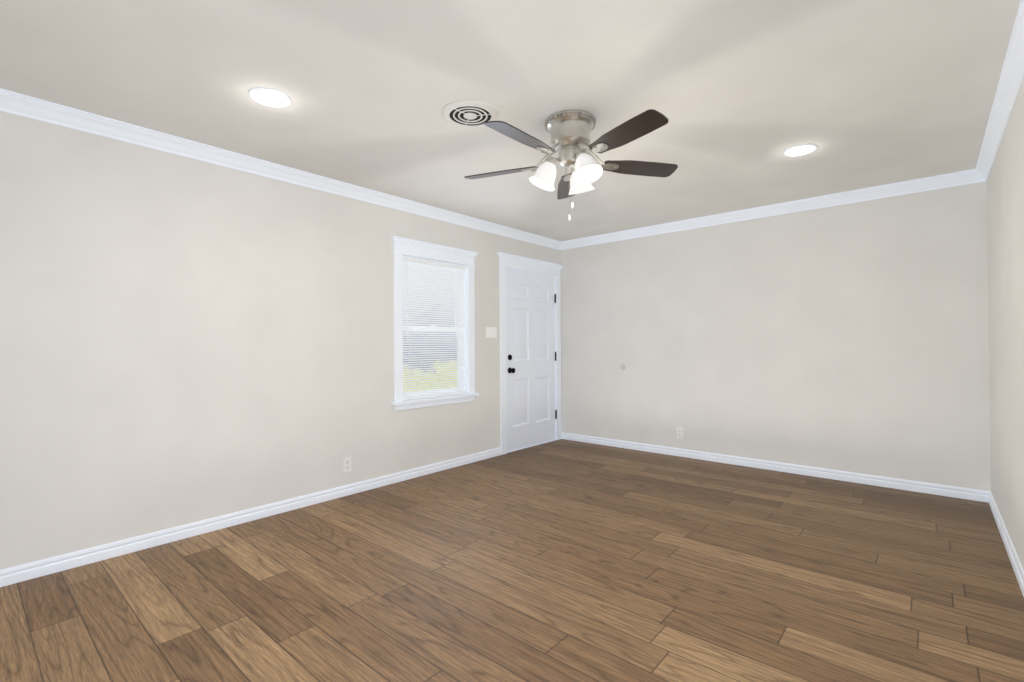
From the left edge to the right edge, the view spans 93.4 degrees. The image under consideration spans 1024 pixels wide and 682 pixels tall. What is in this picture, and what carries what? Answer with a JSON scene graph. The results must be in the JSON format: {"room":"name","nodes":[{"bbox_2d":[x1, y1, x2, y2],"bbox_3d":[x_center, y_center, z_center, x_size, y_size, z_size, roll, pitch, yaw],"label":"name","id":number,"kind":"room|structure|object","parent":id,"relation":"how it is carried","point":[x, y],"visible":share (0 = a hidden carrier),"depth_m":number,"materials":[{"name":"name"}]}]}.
{"room":"empty living room","nodes":[
{"label":"empty living room","id":0,"kind":"room"},
{"bbox_2d":[0,111,561,569],"bbox_3d":[-1.318,-0.008,3.975,0.150,2.475,5.750,-1,-1,41],"label":"wall","id":1,"kind":"structure","parent":0,"point":[184,340],"depth_m":3.03,"materials":[{"name":"paint"}]},
{"bbox_2d":[343,457,350,472],"bbox_3d":[-1.313,0.987,3.844,0.008,0.115,0.070,-1,-1,41],"label":"outlet","id":2,"kind":"object","parent":1,"relation":"attached to","point":[346,461],"visible":1,"depth_m":3.84,"materials":[{"name":"white plastic"}]},
{"bbox_2d":[403,264,462,396],"bbox_3d":[-0.785,-0.116,4.628,0.095,1.261,0.791,-1,-1,41],"label":"window","id":3,"kind":"structure","parent":1,"relation":"in","point":[413,264],"depth_m":4.83,"materials":[{"name":"white"}]},
{"bbox_2d":[391,236,478,410],"bbox_3d":[-0.749,-0.148,4.597,0.200,1.512,1.031,-1,-1,41],"label":"window frame","id":4,"kind":"structure","parent":1,"relation":"in","point":[413,249],"depth_m":4.52,"materials":[{"name":"white wood"}]},
{"bbox_2d":[402,257,465,397],"bbox_3d":[-0.726,-0.118,4.577,0.040,1.258,0.787,-1,-1,41],"label":"window blind","id":5,"kind":"object","parent":4,"relation":"attached to","point":[457,340],"depth_m":4.56,"materials":[{"name":"white plastic"}]},
{"bbox_2d":[486,327,496,337],"bbox_3d":[-0.217,-0.092,5.125,0.012,0.117,0.165,-1,-1,41],"label":"switch plate","id":6,"kind":"object","parent":1,"relation":"attached to","point":[491,332],"visible":1,"depth_m":5.12,"materials":[{"name":"white plastic"}]},
{"bbox_2d":[0,0,1023,249],"bbox_3d":[0.190,-1.219,2.674,3.857,0.092,5.750,-1,-1,41],"label":"crown molding","id":7,"kind":"structure","parent":1,"relation":"attached to","point":[1012,74],"depth_m":3.44,"materials":[{"name":"white wood"}]},
{"bbox_2d":[0,432,1023,596],"bbox_3d":[0.205,1.169,2.655,3.857,0.082,5.750,-1,-1,41],"label":"baseboard","id":8,"kind":"structure","parent":1,"relation":"attached to","point":[12,575],"depth_m":3.63,"materials":[{"name":"white wood"}]},
{"bbox_2d":[497,252,563,454],"bbox_3d":[0.197,0.140,5.686,0.200,2.192,1.179,-1,-1,41],"label":"door frame","id":9,"kind":"structure","parent":1,"relation":"in","point":[506,261],"depth_m":5.49,"materials":[{"name":"white wood"}]},
{"bbox_2d":[506,269,556,451],"bbox_3d":[0.244,0.211,5.654,0.112,2.022,0.932,-1,-1,41],"label":"door","id":10,"kind":"structure","parent":1,"relation":"in","point":[530,311],"depth_m":5.63,"materials":[{"name":"white wood"}]},
{"bbox_2d":[0,0,1020,241],"bbox_3d":[0.189,-1.325,2.674,4.157,0.120,6.050,-1,-1,41],"label":"ceiling","id":11,"kind":"structure","parent":0,"point":[885,91],"depth_m":2.37,"materials":[{"name":"paint"}]},
{"bbox_2d":[249,87,290,107],"bbox_3d":[-1.248,-1.254,2.490,0.196,0.007,0.196,-1,-1,41],"label":"recessed light","id":12,"kind":"object","parent":11,"relation":"in","point":[269,97],"visible":1,"depth_m":2.48,"materials":[{"name":"white"}]},
{"bbox_2d":[442,100,498,127],"bbox_3d":[-0.232,-1.252,2.683,0.316,0.020,0.316,-1,-1,41],"label":"ceiling vent","id":13,"kind":"object","parent":11,"relation":"in","point":[461,113],"visible":0.96,"depth_m":2.65,"materials":[{"name":"white metal"}]},
{"bbox_2d":[464,109,677,220],"bbox_3d":[0.304,-0.981,2.742,1.295,0.568,1.242,-1,-1,41],"label":"ceiling fan","id":14,"kind":"object","parent":11,"relation":"hanging from","point":[569,130],"depth_m":2.70,"materials":[{"name":"brown wood"}]},
{"bbox_2d":[783,144,816,155],"bbox_3d":[1.919,-1.268,3.213,0.196,0.007,0.196,-1,-1,41],"label":"recessed light","id":15,"kind":"object","parent":11,"relation":"in","point":[803,149],"visible":1,"depth_m":3.21,"materials":[{"name":"white"}]},
{"bbox_2d":[0,439,1023,681],"bbox_3d":[0.206,1.270,2.655,4.157,0.120,6.050,-1,-1,41],"label":"floor","id":16,"kind":"structure","parent":0,"point":[562,560],"depth_m":2.35,"materials":[{"name":"wood"}]},
{"bbox_2d":[560,181,990,490],"bbox_3d":[2.127,-0.023,4.896,4.157,2.475,0.150,-1,-1,41],"label":"wall","id":17,"kind":"structure","parent":0,"point":[851,337],"depth_m":4.34,"materials":[{"name":"paint"}]},
{"bbox_2d":[677,427,682,438],"bbox_3d":[1.773,0.972,5.095,0.070,0.115,0.008,-1,-1,41],"label":"outlet","id":18,"kind":"object","parent":17,"relation":"attached to","point":[679,430],"visible":1,"depth_m":5.09,"materials":[{"name":"white plastic"}]},
{"bbox_2d":[987,78,1023,569],"bbox_3d":[1.713,-0.047,1.354,0.150,2.475,5.750,-1,-1,41],"label":"wall","id":19,"kind":"structure","parent":0,"point":[1005,181],"depth_m":2.68,"materials":[{"name":"paint"}]},
{"label":"outside","id":20,"kind":"structure","parent":0,"visible":0},
{"bbox_2d":[402,265,456,391],"bbox_3d":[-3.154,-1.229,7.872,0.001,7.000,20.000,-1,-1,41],"label":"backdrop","id":21,"kind":"structure","parent":20,"point":[405,265],"depth_m":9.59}
]}

